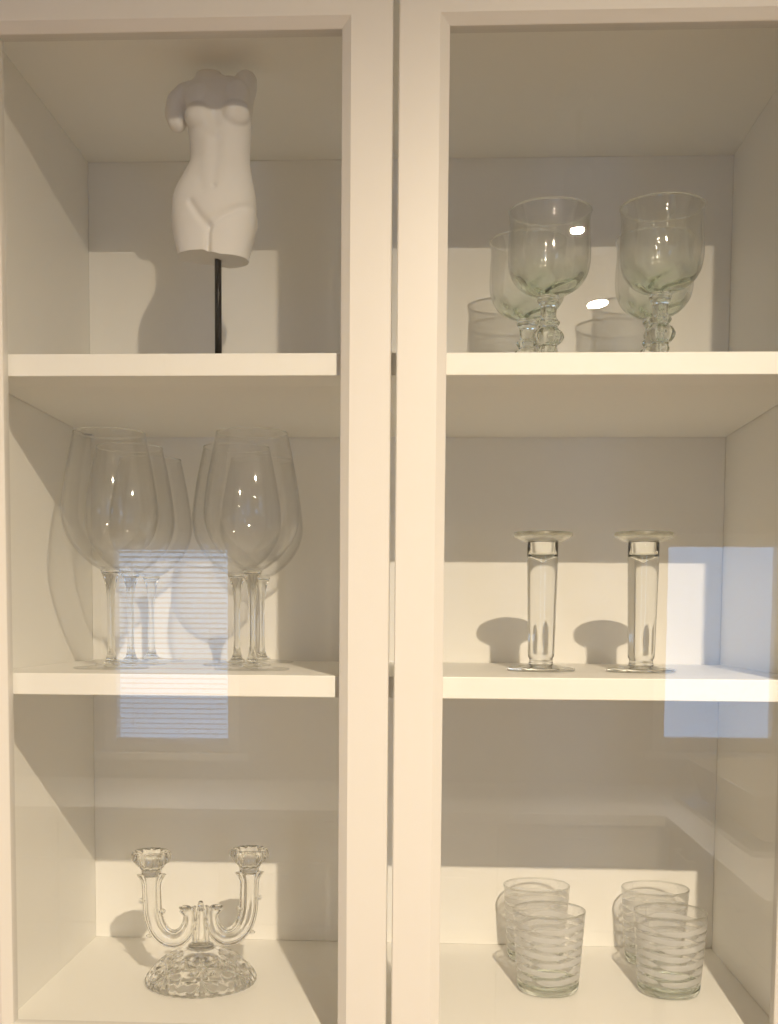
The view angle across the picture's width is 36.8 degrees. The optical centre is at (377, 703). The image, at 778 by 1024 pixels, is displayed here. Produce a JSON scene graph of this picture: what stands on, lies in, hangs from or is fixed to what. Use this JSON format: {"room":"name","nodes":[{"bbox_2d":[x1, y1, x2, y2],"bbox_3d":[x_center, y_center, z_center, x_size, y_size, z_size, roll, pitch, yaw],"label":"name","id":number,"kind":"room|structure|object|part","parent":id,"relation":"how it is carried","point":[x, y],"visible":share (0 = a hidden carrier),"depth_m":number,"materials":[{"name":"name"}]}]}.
{"room":"dining room","nodes":[
{"label":"dining room","id":0,"kind":"room"},
{"bbox_3d":[-0.386,0.196,1.555,4.160,2.580,0.150,1,4,3],"label":"wall","id":1,"kind":"structure","parent":0,"visible":0},
{"bbox_2d":[0,0,777,1023],"bbox_3d":[0.023,-0.161,1.232,0.800,0.979,0.401,1,4,3],"label":"display cabinet","id":2,"kind":"object","parent":1,"relation":"attached to","point":[392,779],"visible":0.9,"depth_m":1.33,"materials":[{"name":"white wood"}]},
{"bbox_3d":[-0.367,-0.165,1.262,0.018,0.979,0.380,1,4,3],"label":"panel","id":3,"kind":"part","parent":2,"relation":"part of","materials":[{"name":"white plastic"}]},
{"bbox_2d":[60,427,158,668],"bbox_3d":[-0.268,-0.153,1.176,0.096,0.236,0.096,1,4,3],"label":"wine glass","id":4,"kind":"object","parent":2,"relation":"on","point":[110,577],"visible":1,"depth_m":1.18,"materials":[{"name":"clear glass"}]},
{"bbox_2d":[60,432,158,569],"bbox_3d":[-0.268,-0.202,1.173,0.096,0.136,0.096,1,4,3],"label":"bowl","id":5,"kind":"object","parent":4,"relation":"on","point":[144,435],"depth_m":1.17,"materials":[{"name":"clear glass"}]},
{"bbox_3d":[-0.269,-0.087,1.181,0.025,0.096,0.025,1,4,3],"label":"stem","id":6,"kind":"part","parent":4,"relation":"part of","materials":[{"name":"clear glass"}]},
{"bbox_2d":[84,442,174,664],"bbox_3d":[-0.269,-0.160,1.274,0.096,0.236,0.096,-2,5,-26],"label":"wine glass","id":7,"kind":"object","parent":2,"relation":"on","point":[130,579],"visible":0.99,"depth_m":1.27,"materials":[{"name":"clear glass"}]},
{"bbox_2d":[84,447,174,573],"bbox_3d":[-0.269,-0.209,1.271,0.096,0.136,0.096,-2,5,-26],"label":"bowl","id":8,"kind":"object","parent":7,"relation":"on","point":[95,447],"depth_m":1.28,"materials":[{"name":"clear glass"}]},
{"bbox_3d":[-0.270,-0.094,1.279,0.025,0.096,0.025,-2,5,-26],"label":"stem","id":9,"kind":"part","parent":7,"relation":"part of","materials":[{"name":"clear glass"}]},
{"bbox_2d":[109,455,191,661],"bbox_3d":[-0.265,-0.168,1.372,0.096,0.236,0.096,3,5,30],"label":"wine glass","id":10,"kind":"object","parent":2,"relation":"on","point":[150,582],"visible":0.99,"depth_m":1.37,"materials":[{"name":"clear glass"}]},
{"bbox_2d":[109,461,191,576],"bbox_3d":[-0.265,-0.217,1.369,0.096,0.136,0.096,3,5,30],"label":"bowl","id":11,"kind":"object","parent":10,"relation":"on","point":[119,461],"depth_m":1.37,"materials":[{"name":"clear glass"}]},
{"bbox_3d":[-0.266,-0.101,1.377,0.025,0.096,0.025,3,5,30],"label":"stem","id":12,"kind":"part","parent":10,"relation":"part of","materials":[{"name":"clear glass"}]},
{"bbox_3d":[-0.187,-0.149,1.052,0.396,0.976,0.020,1,4,3],"label":"door","id":13,"kind":"part","parent":2,"relation":"part of","materials":[{"name":"clear glass"}]},
{"bbox_2d":[131,845,268,998],"bbox_3d":[-0.194,0.233,1.285,0.123,0.147,0.122,3,5,30],"label":"candelabra","id":14,"kind":"object","parent":2,"relation":"on","point":[201,968],"visible":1,"depth_m":1.27,"materials":[{"name":"clear glass"}]},
{"bbox_2d":[131,847,171,877],"bbox_3d":[-0.246,0.174,1.272,0.042,0.029,0.042,1,4,6],"label":"candle cup","id":15,"kind":"object","parent":14,"relation":"on","point":[151,861],"depth_m":1.26,"materials":[{"name":"clear glass"}]},
{"bbox_3d":[-0.230,0.227,1.278,0.065,0.082,0.015,0,4,-9],"label":"arm","id":16,"kind":"part","parent":14,"relation":"part of","materials":[{"name":"clear glass"}]},
{"bbox_3d":[-0.157,0.227,1.290,0.065,0.082,0.015,0,4,-9],"label":"arm","id":17,"kind":"part","parent":14,"relation":"part of","materials":[{"name":"clear glass"}]},
{"bbox_2d":[229,845,268,874],"bbox_3d":[-0.141,0.174,1.289,0.042,0.029,0.042,1,4,6],"label":"candle cup","id":18,"kind":"object","parent":14,"relation":"on","point":[249,858],"depth_m":1.28,"materials":[{"name":"clear glass"}]},
{"bbox_2d":[165,69,257,352],"bbox_3d":[-0.164,-0.472,1.159,0.090,0.296,0.067,1,4,3],"label":"statuette","id":19,"kind":"object","parent":2,"relation":"on","point":[214,219],"visible":1,"depth_m":1.13,"materials":[{"name":"white ceramic"}]},
{"bbox_3d":[-0.158,-0.403,1.161,0.007,0.138,0.007,4,5,40],"label":"rod","id":20,"kind":"part","parent":19,"relation":"part of","materials":[{"name":"black metal"}]},
{"bbox_2d":[192,442,280,665],"bbox_3d":[-0.152,-0.159,1.269,0.096,0.236,0.096,-3,6,-43],"label":"wine glass","id":21,"kind":"object","parent":2,"relation":"on","point":[236,580],"visible":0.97,"depth_m":1.27,"materials":[{"name":"clear glass"}]},
{"bbox_3d":[-0.153,-0.093,1.274,0.025,0.096,0.025,-3,6,-43],"label":"stem","id":22,"kind":"part","parent":21,"relation":"part of","materials":[{"name":"clear glass"}]},
{"bbox_2d":[192,447,280,573],"bbox_3d":[-0.152,-0.208,1.265,0.096,0.136,0.096,-3,6,-43],"label":"bowl","id":23,"kind":"object","parent":21,"relation":"on","point":[203,447],"depth_m":1.26,"materials":[{"name":"clear glass"}]},
{"bbox_2d":[203,427,299,670],"bbox_3d":[-0.125,-0.152,1.169,0.096,0.236,0.096,-1,4,-14],"label":"wine glass","id":24,"kind":"object","parent":2,"relation":"on","point":[252,577],"visible":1,"depth_m":1.17,"materials":[{"name":"clear glass"}]},
{"bbox_2d":[203,434,299,570],"bbox_3d":[-0.125,-0.201,1.166,0.096,0.136,0.096,-1,4,-14],"label":"bowl","id":25,"kind":"object","parent":24,"relation":"on","point":[215,434],"depth_m":1.17,"materials":[{"name":"clear glass"}]},
{"bbox_3d":[-0.126,-0.085,1.174,0.025,0.096,0.025,-1,4,-14],"label":"stem","id":26,"kind":"part","parent":24,"relation":"part of","materials":[{"name":"clear glass"}]},
{"bbox_2d":[220,455,302,662],"bbox_3d":[-0.135,-0.166,1.366,0.096,0.236,0.096,1,4,12],"label":"wine glass","id":27,"kind":"object","parent":2,"relation":"on","point":[263,582],"visible":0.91,"depth_m":1.37,"materials":[{"name":"clear glass"}]},
{"bbox_2d":[220,460,302,575],"bbox_3d":[-0.135,-0.215,1.362,0.096,0.136,0.096,1,4,12],"label":"bowl","id":28,"kind":"object","parent":27,"relation":"on","point":[230,460],"depth_m":1.36,"materials":[{"name":"clear glass"}]},
{"bbox_3d":[-0.136,-0.100,1.371,0.025,0.096,0.025,1,4,12],"label":"stem","id":29,"kind":"part","parent":27,"relation":"part of","materials":[{"name":"clear glass"}]},
{"bbox_3d":[0.027,-0.640,1.208,0.764,0.018,0.380,1,4,3],"label":"panel","id":30,"kind":"part","parent":2,"relation":"part of","materials":[{"name":"white wood"}]},
{"bbox_2d":[8,351,777,436],"bbox_3d":[0.024,-0.317,1.225,0.762,0.020,0.359,1,4,3],"label":"shelf","id":31,"kind":"object","parent":2,"relation":"attached to","point":[489,394],"depth_m":1.13,"materials":[{"name":"white wood"}]},
{"bbox_3d":[0.020,0.318,1.278,0.764,0.018,0.380,1,4,3],"label":"panel","id":32,"kind":"part","parent":2,"relation":"part of","materials":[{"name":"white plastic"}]},
{"bbox_2d":[13,659,777,701],"bbox_3d":[0.022,-0.028,1.246,0.762,0.020,0.359,1,4,3],"label":"shelf","id":33,"kind":"object","parent":2,"relation":"attached to","point":[721,680],"depth_m":1.08,"materials":[{"name":"white wood"}]},
{"bbox_3d":[0.032,-0.174,1.420,0.763,0.942,0.008,1,4,3],"label":"panel","id":34,"kind":"part","parent":2,"relation":"part of","materials":[{"name":"clear glass"}]},
{"bbox_2d":[489,228,567,351],"bbox_3d":[0.161,-0.412,1.256,0.082,0.166,0.082,-1,5,-24],"label":"goblet","id":35,"kind":"object","parent":2,"relation":"on","point":[513,304],"visible":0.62,"depth_m":1.24,"materials":[{"name":"clear glass"}]},
{"bbox_3d":[0.161,-0.372,1.259,0.030,0.079,0.030,-2,5,-31],"label":"stem","id":36,"kind":"part","parent":35,"relation":"part of","materials":[{"name":"clear glass"}]},
{"bbox_2d":[489,241,566,321],"bbox_3d":[0.161,-0.453,1.253,0.082,0.082,0.082,0,4,-9],"label":"bowl","id":37,"kind":"object","parent":35,"relation":"on","point":[512,304],"depth_m":1.24,"materials":[{"name":"clear glass"}]},
{"bbox_2d":[503,877,569,964],"bbox_3d":[0.188,0.258,1.387,0.078,0.088,0.078,3,5,35],"label":"tumbler","id":38,"kind":"object","parent":2,"relation":"on","point":[533,952],"visible":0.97,"depth_m":1.38,"materials":[{"name":"clear glass"}]},
{"bbox_2d":[507,531,574,671],"bbox_3d":[0.169,-0.104,1.197,0.069,0.141,0.069,1,4,3],"label":"candlestick","id":39,"kind":"object","parent":2,"relation":"on","point":[542,546],"visible":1,"depth_m":1.18,"materials":[{"name":"clear glass"}]},
{"bbox_3d":[0.169,-0.169,1.192,0.060,0.010,0.060,1,4,3],"label":"drip dish","id":40,"kind":"part","parent":39,"relation":"part of","materials":[{"name":"clear glass"}]},
{"bbox_2d":[513,901,585,997],"bbox_3d":[0.186,0.266,1.268,0.078,0.088,0.078,1,4,3],"label":"tumbler","id":41,"kind":"object","parent":2,"relation":"on","point":[545,983],"visible":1,"depth_m":1.26,"materials":[{"name":"clear glass"}]},
{"bbox_2d":[508,196,592,351],"bbox_3d":[0.171,-0.405,1.164,0.082,0.166,0.082,-2,5,-31],"label":"goblet","id":42,"kind":"object","parent":2,"relation":"on","point":[547,281],"visible":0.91,"depth_m":1.15,"materials":[{"name":"clear glass"}]},
{"bbox_3d":[0.170,-0.365,1.167,0.030,0.079,0.030,-1,4,-20],"label":"stem","id":43,"kind":"part","parent":42,"relation":"part of","materials":[{"name":"clear glass"}]},
{"bbox_2d":[508,211,591,297],"bbox_3d":[0.171,-0.446,1.161,0.082,0.082,0.082,1,4,3],"label":"bowl","id":44,"kind":"object","parent":42,"relation":"on","point":[542,279],"depth_m":1.14,"materials":[{"name":"clear glass"}]},
{"bbox_3d":[0.214,-0.146,1.033,0.396,0.977,0.020,1,4,3],"label":"door","id":45,"kind":"part","parent":2,"relation":"part of","materials":[{"name":"clear glass"}]},
{"bbox_2d":[606,531,675,672],"bbox_3d":[0.269,-0.103,1.187,0.069,0.141,0.069,-1,4,-20],"label":"candlestick","id":46,"kind":"object","parent":2,"relation":"on","point":[643,546],"visible":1,"depth_m":1.17,"materials":[{"name":"clear glass"}]},
{"bbox_3d":[0.270,-0.168,1.182,0.060,0.010,0.060,-1,4,-20],"label":"drip dish","id":47,"kind":"part","parent":46,"relation":"part of","materials":[{"name":"clear glass"}]},
{"bbox_2d":[615,226,695,351],"bbox_3d":[0.294,-0.410,1.246,0.082,0.166,0.082,4,6,44],"label":"goblet","id":48,"kind":"object","parent":2,"relation":"on","point":[635,304],"visible":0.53,"depth_m":1.23,"materials":[{"name":"clear glass"}]},
{"bbox_3d":[0.294,-0.371,1.249,0.030,0.079,0.030,2,4,19],"label":"stem","id":49,"kind":"part","parent":48,"relation":"part of","materials":[{"name":"clear glass"}]},
{"bbox_2d":[615,238,694,319],"bbox_3d":[0.295,-0.451,1.243,0.082,0.082,0.082,0,4,-3],"label":"bowl","id":50,"kind":"object","parent":48,"relation":"on","point":[637,305],"depth_m":1.23,"materials":[{"name":"clear glass"}]},
{"bbox_2d":[621,880,689,968],"bbox_3d":[0.326,0.259,1.375,0.078,0.088,0.078,-2,5,-32],"label":"tumbler","id":51,"kind":"object","parent":2,"relation":"on","point":[657,956],"visible":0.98,"depth_m":1.37,"materials":[{"name":"clear glass"}]},
{"bbox_2d":[619,192,705,351],"bbox_3d":[0.279,-0.403,1.150,0.082,0.166,0.082,-3,6,-42],"label":"goblet","id":52,"kind":"object","parent":2,"relation":"on","point":[659,278],"visible":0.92,"depth_m":1.14,"materials":[{"name":"clear glass"}]},
{"bbox_3d":[0.278,-0.364,1.153,0.030,0.079,0.030,-3,5,-40],"label":"stem","id":53,"kind":"part","parent":52,"relation":"part of","materials":[{"name":"clear glass"}]},
{"bbox_2d":[619,206,705,294],"bbox_3d":[0.279,-0.444,1.147,0.082,0.082,0.082,-1,4,-17],"label":"bowl","id":54,"kind":"object","parent":52,"relation":"on","point":[660,275],"depth_m":1.13,"materials":[{"name":"clear glass"}]},
{"bbox_2d":[633,902,707,999],"bbox_3d":[0.316,0.268,1.264,0.078,0.088,0.078,-2,5,-28],"label":"tumbler","id":55,"kind":"object","parent":2,"relation":"on","point":[666,985],"visible":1,"depth_m":1.26,"materials":[{"name":"clear glass"}]},
{"bbox_3d":[0.414,-0.157,1.224,0.018,0.979,0.380,1,4,3],"label":"panel","id":56,"kind":"part","parent":2,"relation":"part of","materials":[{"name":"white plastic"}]}
]}

